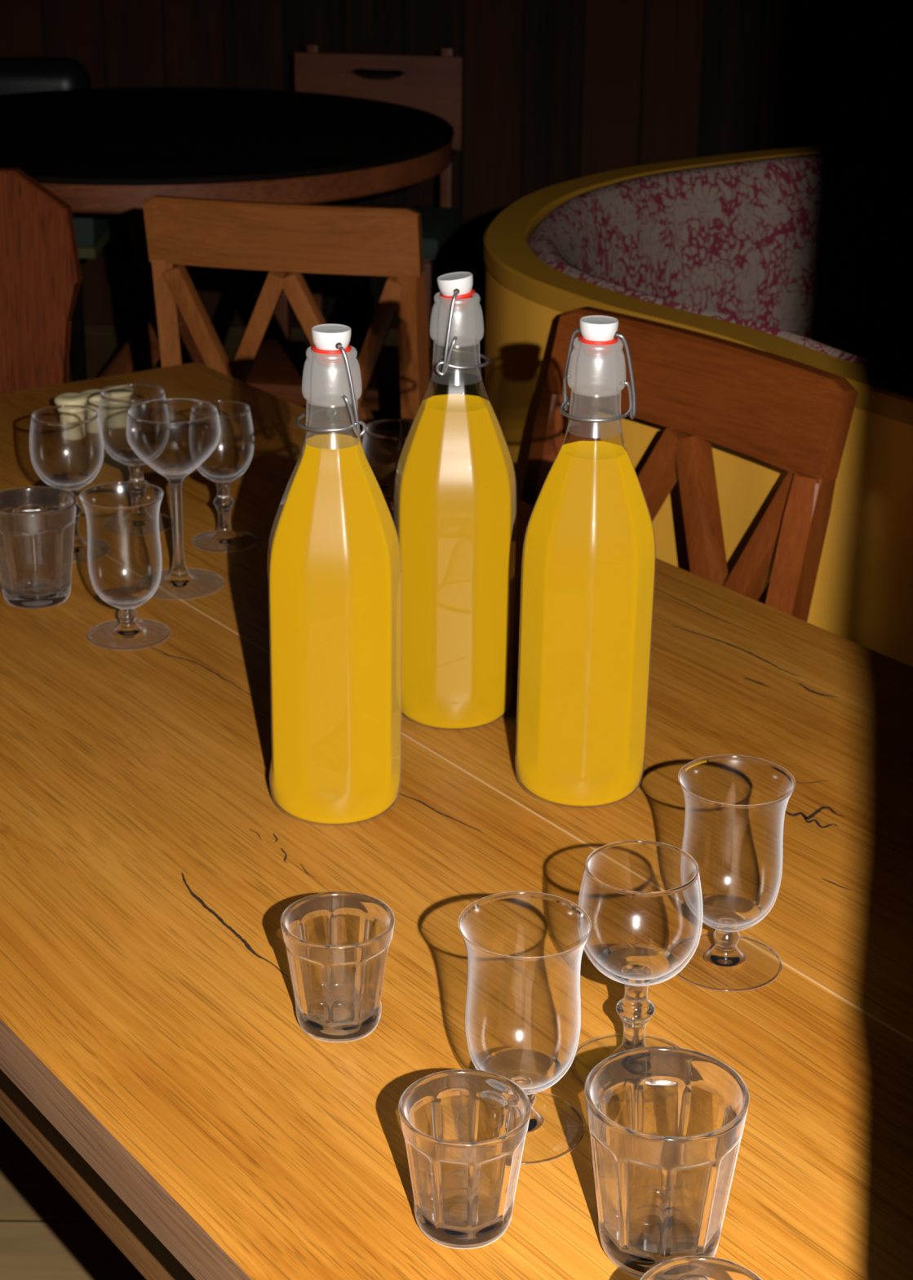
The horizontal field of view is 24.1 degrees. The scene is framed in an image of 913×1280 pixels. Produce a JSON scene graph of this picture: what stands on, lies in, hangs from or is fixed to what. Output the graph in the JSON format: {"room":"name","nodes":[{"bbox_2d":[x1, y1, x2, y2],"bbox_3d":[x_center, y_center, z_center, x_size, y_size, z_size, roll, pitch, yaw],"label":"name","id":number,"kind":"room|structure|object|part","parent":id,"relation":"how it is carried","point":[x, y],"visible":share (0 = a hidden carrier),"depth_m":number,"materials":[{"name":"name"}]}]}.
{"room":"restaurant","nodes":[
{"label":"restaurant","id":0,"kind":"room"},
{"bbox_2d":[0,325,484,1279],"bbox_3d":[-0.007,0.734,2.020,6.400,0.100,8.400,1,22,0],"label":"floor","id":1,"kind":"structure","parent":0,"point":[46,1234],"depth_m":2.24,"materials":[{"name":"brown wood"}]},
{"bbox_2d":[0,167,82,393],"bbox_3d":[-0.645,-0.016,2.456,0.400,0.975,0.444,2,22,4],"label":"chair","id":2,"kind":"object","parent":1,"relation":"on","point":[41,278],"visible":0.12,"depth_m":2.49,"materials":[{"name":"brown wood"}]},
{"bbox_2d":[0,56,128,382],"bbox_3d":[-1.076,-0.866,4.777,0.650,0.790,0.642,1,22,0],"label":"armchair","id":3,"kind":"object","parent":1,"relation":"on","point":[18,74],"visible":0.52,"depth_m":4.83,"materials":[{"name":"black leather"}]},
{"bbox_3d":[-1.119,-1.139,4.946,0.560,0.410,0.125,1,22,0],"label":"backrest","id":4,"kind":"part","parent":3,"relation":"part of","materials":[{"name":"black leather"}]},
{"bbox_3d":[-0.902,-0.797,5.062,0.030,0.452,0.030,1,22,0],"label":"leg","id":5,"kind":"part","parent":3,"relation":"part of","materials":[{"name":"brown wood"}]},
{"bbox_3d":[-1.040,-0.954,4.676,0.580,0.085,0.520,1,22,0],"label":"seat","id":6,"kind":"part","parent":3,"relation":"part of","materials":[{"name":"grey fabric"}]},
{"bbox_2d":[0,87,453,377],"bbox_3d":[-0.593,-0.661,4.317,1.170,0.738,1.170,1,22,0],"label":"round table","id":7,"kind":"object","parent":1,"relation":"on","point":[99,150],"visible":0.72,"depth_m":4.05,"materials":[{"name":"brown wood"}]},
{"bbox_2d":[142,195,430,449],"bbox_3d":[-0.179,-0.163,2.885,0.390,0.914,0.383,5,22,11],"label":"dining chair","id":8,"kind":"object","parent":1,"relation":"on","point":[286,241],"visible":0.32,"depth_m":2.59,"materials":[{"name":"brown wood"}]},
{"bbox_3d":[-0.361,-0.093,2.812,0.033,0.835,0.080,5,22,11],"label":"post","id":9,"kind":"part","parent":8,"relation":"part of","materials":[{"name":"brown wood"}]},
{"bbox_3d":[-0.211,-0.487,2.577,0.342,0.083,0.045,5,22,11],"label":"rail","id":10,"kind":"part","parent":8,"relation":"part of","materials":[{"name":"brown wood"}]},
{"bbox_3d":[-0.204,-0.256,2.719,0.304,0.045,0.014,5,22,11],"label":"rail","id":11,"kind":"part","parent":8,"relation":"part of","materials":[{"name":"brown wood"}]},
{"bbox_3d":[-0.053,-0.065,2.751,0.033,0.835,0.080,5,22,11],"label":"post","id":12,"kind":"part","parent":8,"relation":"part of","materials":[{"name":"brown wood"}]},
{"bbox_2d":[246,339,444,427],"bbox_3d":[-0.207,-0.258,3.735,0.393,0.460,0.310,4,22,9],"label":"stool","id":13,"kind":"object","parent":1,"relation":"on","point":[277,368],"visible":0.23,"depth_m":3.58,"materials":[{"name":"brown wood"}]},
{"bbox_3d":[-0.077,-0.186,3.601,0.100,0.430,0.042,19,28,37],"label":"leg","id":14,"kind":"part","parent":13,"relation":"part of","materials":[{"name":"brown wood"}]},
{"bbox_3d":[-0.033,-0.278,3.829,0.100,0.430,0.042,-8,23,-19],"label":"leg","id":15,"kind":"part","parent":13,"relation":"part of","materials":[{"name":"brown wood"}]},
{"bbox_2d":[272,44,463,395],"bbox_3d":[-0.204,-0.900,4.840,0.390,0.822,0.388,4,22,7],"label":"chair","id":16,"kind":"object","parent":1,"relation":"on","point":[433,84],"visible":0.44,"depth_m":4.86,"materials":[{"name":"brown wood"}]},
{"bbox_3d":[-0.389,-0.655,4.778,0.034,0.410,0.034,4,22,7],"label":"leg","id":17,"kind":"part","parent":16,"relation":"part of","materials":[{"name":"brown wood"}]},
{"bbox_3d":[-0.331,-0.977,5.029,0.026,0.822,0.020,4,22,7],"label":"post","id":18,"kind":"part","parent":16,"relation":"part of","materials":[{"name":"brown wood"}]},
{"bbox_3d":[-0.204,-0.925,4.826,0.390,0.050,0.380,4,22,7],"label":"seat","id":19,"kind":"part","parent":16,"relation":"part of","materials":[{"name":"green fabric"}]},
{"bbox_3d":[-0.072,-0.635,4.737,0.034,0.410,0.034,4,22,7],"label":"leg","id":20,"kind":"part","parent":16,"relation":"part of","materials":[{"name":"brown wood"}]},
{"bbox_3d":[-0.043,-0.873,4.833,0.020,0.050,0.360,4,22,7],"label":"rail","id":21,"kind":"part","parent":16,"relation":"part of","materials":[{"name":"brown wood"}]},
{"bbox_3d":[-0.024,-0.958,4.989,0.026,0.822,0.020,4,22,7],"label":"post","id":22,"kind":"part","parent":16,"relation":"part of","materials":[{"name":"brown wood"}]},
{"bbox_2d":[0,362,912,1279],"bbox_3d":[0.030,0.453,1.579,0.792,0.750,2.255,-15,26,-33],"label":"dining table","id":23,"kind":"object","parent":1,"relation":"on","point":[157,1059],"visible":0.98,"depth_m":1.29,"materials":[{"name":"brown wood"}]},
{"bbox_2d":[0,486,76,608],"bbox_3d":[-0.348,-0.075,1.761,0.074,0.086,0.074,7,23,15],"label":"tumbler","id":24,"kind":"object","parent":23,"relation":"on","point":[35,588],"visible":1,"depth_m":1.75,"materials":[{"name":"clear glass"}]},
{"bbox_2d":[29,404,110,563],"bbox_3d":[-0.338,-0.137,1.861,0.065,0.125,0.065,-6,23,-16],"label":"goblet","id":25,"kind":"object","parent":23,"relation":"on","point":[71,482],"visible":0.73,"depth_m":1.86,"materials":[{"name":"clear glass"}]},
{"bbox_2d":[29,404,103,490],"bbox_3d":[-0.337,-0.164,1.850,0.063,0.067,0.063,1,22,0],"label":"bowl","id":26,"kind":"object","parent":25,"relation":"on","point":[64,481],"depth_m":1.86,"materials":[{"name":"clear glass"}]},
{"bbox_3d":[-0.338,-0.109,1.872,0.021,0.050,0.021,1,22,0],"label":"stem","id":27,"kind":"part","parent":25,"relation":"part of","materials":[{"name":"clear glass"}]},
{"bbox_2d":[53,392,88,439],"bbox_3d":[-0.396,-0.230,2.204,0.035,0.044,0.034,1,22,0],"label":"stub","id":28,"kind":"object","parent":23,"relation":"on","point":[68,415],"visible":0.91,"depth_m":2.19,"materials":[{"name":"beige wax"}]},
{"bbox_2d":[80,389,111,433],"bbox_3d":[-0.376,-0.238,2.228,0.034,0.041,0.034,1,22,0],"label":"stub","id":29,"kind":"object","parent":23,"relation":"on","point":[92,427],"visible":0.74,"depth_m":2.22,"materials":[{"name":"beige wax"}]},
{"bbox_2d":[102,385,133,428],"bbox_3d":[-0.356,-0.245,2.247,0.034,0.040,0.035,1,22,0],"label":"cork","id":30,"kind":"object","parent":23,"relation":"on","point":[117,411],"visible":0.7,"depth_m":2.24,"materials":[{"name":"beige wax"}]},
{"bbox_2d":[79,481,170,650],"bbox_3d":[-0.260,-0.058,1.679,0.066,0.118,0.066,12,24,25],"label":"glass","id":31,"kind":"object","parent":23,"relation":"on","point":[126,598],"visible":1,"depth_m":1.69,"materials":[{"name":"clear glass"}]},
{"bbox_3d":[-0.261,-0.018,1.695,0.017,0.017,0.017,1,22,0],"label":"stem","id":32,"kind":"part","parent":31,"relation":"part of","materials":[{"name":"clear glass"}]},
{"bbox_2d":[97,383,173,535],"bbox_3d":[-0.290,-0.164,1.929,0.065,0.125,0.065,3,22,7],"label":"goblet","id":33,"kind":"object","parent":23,"relation":"on","point":[128,457],"visible":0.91,"depth_m":1.93,"materials":[{"name":"clear glass"}]},
{"bbox_2d":[97,383,169,466],"bbox_3d":[-0.289,-0.191,1.919,0.063,0.067,0.063,1,22,0],"label":"bowl","id":34,"kind":"object","parent":33,"relation":"on","point":[128,457],"depth_m":1.93,"materials":[{"name":"clear glass"}]},
{"bbox_3d":[-0.290,-0.136,1.940,0.021,0.050,0.021,1,22,0],"label":"stem","id":35,"kind":"part","parent":33,"relation":"part of","materials":[{"name":"clear glass"}]},
{"bbox_2d":[126,398,224,599],"bbox_3d":[-0.234,-0.117,1.780,0.077,0.152,0.077,1,22,0],"label":"stemmed wine glass","id":36,"kind":"object","parent":23,"relation":"on","point":[179,575],"visible":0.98,"depth_m":1.78,"materials":[{"name":"clear glass"}]},
{"bbox_2d":[126,398,221,483],"bbox_3d":[-0.233,-0.160,1.763,0.077,0.061,0.077,1,22,0],"label":"bowl","id":37,"kind":"object","parent":36,"relation":"on","point":[173,473],"depth_m":1.77,"materials":[{"name":"clear glass"}]},
{"bbox_3d":[-0.234,-0.094,1.789,0.016,0.082,0.016,1,22,0],"label":"stem","id":38,"kind":"part","parent":36,"relation":"part of","materials":[{"name":"clear glass"}]},
{"bbox_2d":[189,400,257,552],"bbox_3d":[-0.207,-0.145,1.887,0.058,0.124,0.058,-6,23,-16],"label":"goblet","id":39,"kind":"object","parent":23,"relation":"on","point":[222,476],"visible":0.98,"depth_m":1.89,"materials":[{"name":"clear glass"}]},
{"bbox_2d":[189,400,253,482],"bbox_3d":[-0.206,-0.172,1.877,0.057,0.066,0.057,1,22,0],"label":"bowl","id":40,"kind":"object","parent":39,"relation":"on","point":[216,473],"depth_m":1.89,"materials":[{"name":"clear glass"}]},
{"bbox_3d":[-0.207,-0.118,1.898,0.018,0.050,0.018,1,22,0],"label":"stem","id":41,"kind":"part","parent":39,"relation":"part of","materials":[{"name":"clear glass"}]},
{"bbox_2d":[266,324,402,826],"bbox_3d":[-0.080,-0.042,1.370,0.088,0.322,0.088,6,22,13],"label":"bottle","id":42,"kind":"object","parent":23,"relation":"on","point":[334,571],"visible":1,"depth_m":1.35,"materials":[{"name":"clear glass"}]},
{"bbox_2d":[335,342,342,349],"bbox_3d":[-0.072,-0.180,1.304,0.004,0.004,0.001,-10,24,-24],"label":"socket","id":43,"kind":"object","parent":42,"relation":"attached to","point":[339,343],"depth_m":1.30,"materials":[{"name":"silver metal"}]},
{"bbox_2d":[280,891,395,1042],"bbox_3d":[-0.064,0.180,1.163,0.062,0.065,0.062,-19,29,-40],"label":"tumbler","id":44,"kind":"object","parent":23,"relation":"on","point":[333,1010],"visible":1,"depth_m":1.16,"materials":[{"name":"clear glass"}]},
{"bbox_2d":[361,418,413,521],"bbox_3d":[-0.050,-0.125,1.844,0.066,0.121,0.066,5,22,12],"label":"goblet","id":45,"kind":"object","parent":23,"relation":"on","point":[388,491],"visible":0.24,"depth_m":1.84,"materials":[{"name":"clear glass"}]},
{"bbox_3d":[-0.050,-0.098,1.855,0.021,0.048,0.021,1,22,0],"label":"stem","id":46,"kind":"part","parent":45,"relation":"part of","materials":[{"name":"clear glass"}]},
{"bbox_2d":[393,271,516,730],"bbox_3d":[-0.001,-0.099,1.512,0.088,0.323,0.088,-4,22,-11],"label":"bottle","id":47,"kind":"object","parent":23,"relation":"on","point":[455,516],"visible":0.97,"depth_m":1.49,"materials":[{"name":"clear glass"}]},
{"bbox_2d":[398,1069,531,1248],"bbox_3d":[0.004,0.245,1.002,0.062,0.065,0.062,1,22,0],"label":"tumbler","id":48,"kind":"object","parent":23,"relation":"on","point":[470,1207],"visible":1,"depth_m":0.99,"materials":[{"name":"clear glass"}]},
{"bbox_2d":[455,891,591,1164],"bbox_3d":[0.033,0.193,1.062,0.066,0.118,0.066,-2,22,-7],"label":"glass","id":49,"kind":"object","parent":23,"relation":"on","point":[534,1070],"visible":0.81,"depth_m":1.07,"materials":[{"name":"clear glass"}]},
{"bbox_3d":[0.032,0.233,1.079,0.017,0.017,0.017,1,22,0],"label":"stem","id":50,"kind":"part","parent":49,"relation":"part of","materials":[{"name":"clear glass"}]},
{"bbox_2d":[515,315,656,808],"bbox_3d":[0.085,-0.051,1.397,0.088,0.322,0.088,-4,22,-11],"label":"bottle","id":51,"kind":"object","parent":23,"relation":"on","point":[588,555],"visible":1,"depth_m":1.38,"materials":[{"name":"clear glass"}]},
{"bbox_2d":[570,840,702,1102],"bbox_3d":[0.094,0.171,1.112,0.066,0.121,0.066,7,23,16],"label":"goblet","id":52,"kind":"object","parent":23,"relation":"on","point":[637,966],"visible":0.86,"depth_m":1.11,"materials":[{"name":"clear glass"}]},
{"bbox_3d":[0.094,0.198,1.123,0.021,0.048,0.021,1,22,0],"label":"stem","id":53,"kind":"part","parent":52,"relation":"part of","materials":[{"name":"clear glass"}]},
{"bbox_2d":[577,840,702,986],"bbox_3d":[0.094,0.145,1.101,0.065,0.065,0.065,1,22,0],"label":"bowl","id":54,"kind":"object","parent":52,"relation":"on","point":[629,964],"depth_m":1.11,"materials":[{"name":"clear glass"}]},
{"bbox_2d":[584,1046,749,1278],"bbox_3d":[0.095,0.243,0.982,0.074,0.086,0.074,4,22,9],"label":"tumbler","id":55,"kind":"object","parent":23,"relation":"on","point":[642,1226],"visible":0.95,"depth_m":0.97,"materials":[{"name":"clear glass"}]},
{"bbox_2d":[640,1255,762,1279],"bbox_3d":[0.101,0.297,0.879,0.057,0.063,0.057,15,26,31],"label":"tumbler","id":56,"kind":"object","parent":23,"relation":"on","point":[695,1267],"visible":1,"depth_m":0.89,"materials":[{"name":"clear glass"}]},
{"bbox_2d":[669,755,795,991],"bbox_3d":[0.156,0.132,1.215,0.066,0.118,0.066,-2,22,-7],"label":"glass","id":57,"kind":"object","parent":23,"relation":"on","point":[729,914],"visible":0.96,"depth_m":1.23,"materials":[{"name":"clear glass"}]},
{"bbox_3d":[0.155,0.172,1.231,0.017,0.017,0.017,1,22,0],"label":"stem","id":58,"kind":"part","parent":57,"relation":"part of","materials":[{"name":"clear glass"}]},
{"bbox_2d":[678,755,795,932],"bbox_3d":[0.156,0.121,1.211,0.065,0.094,0.065,1,22,0],"label":"bowl","id":59,"kind":"object","parent":57,"relation":"on","point":[722,912],"depth_m":1.22,"materials":[{"name":"clear glass"}]},
{"bbox_2d":[521,306,858,622],"bbox_3d":[0.039,0.204,1.978,0.511,0.914,0.410,-16,27,-35],"label":"dining chair","id":60,"kind":"object","parent":1,"relation":"on","point":[795,417],"visible":0.21,"depth_m":1.94,"materials":[{"name":"brown wood"}]},
{"bbox_3d":[0.072,0.152,2.214,0.106,0.835,0.034,-16,27,-35],"label":"post","id":61,"kind":"part","parent":60,"relation":"part of","materials":[{"name":"brown wood"}]},
{"bbox_3d":[0.220,-0.232,1.953,0.060,0.083,0.360,-16,27,-35],"label":"rail","id":62,"kind":"part","parent":60,"relation":"part of","materials":[{"name":"brown wood"}]},
{"bbox_3d":[0.278,0.251,1.973,0.106,0.835,0.034,-16,27,-35],"label":"post","id":63,"kind":"part","parent":60,"relation":"part of","materials":[{"name":"brown wood"}]},
{"bbox_2d":[483,137,912,666],"bbox_3d":[0.790,-0.041,2.617,1.497,0.905,2.733,8,23,18],"label":"booth","id":64,"kind":"object","parent":1,"relation":"on","point":[804,255],"visible":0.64,"depth_m":2.60,"materials":[{"name":"orange paint"}]},
{"bbox_2d":[527,144,912,380],"bbox_3d":[0.809,-0.271,2.514,1.454,0.401,2.663,8,23,18],"label":"cushion","id":65,"kind":"object","parent":64,"relation":"on","point":[804,255],"depth_m":2.90,"materials":[{"name":"fabric"}]},
{"bbox_2d":[0,0,912,329],"bbox_3d":[0.021,-2.114,5.347,6.400,2.700,0.100,1,22,0],"label":"wall","id":66,"kind":"structure","parent":0,"point":[555,91],"depth_m":5.55,"materials":[{"name":"brown wood"}]}
]}

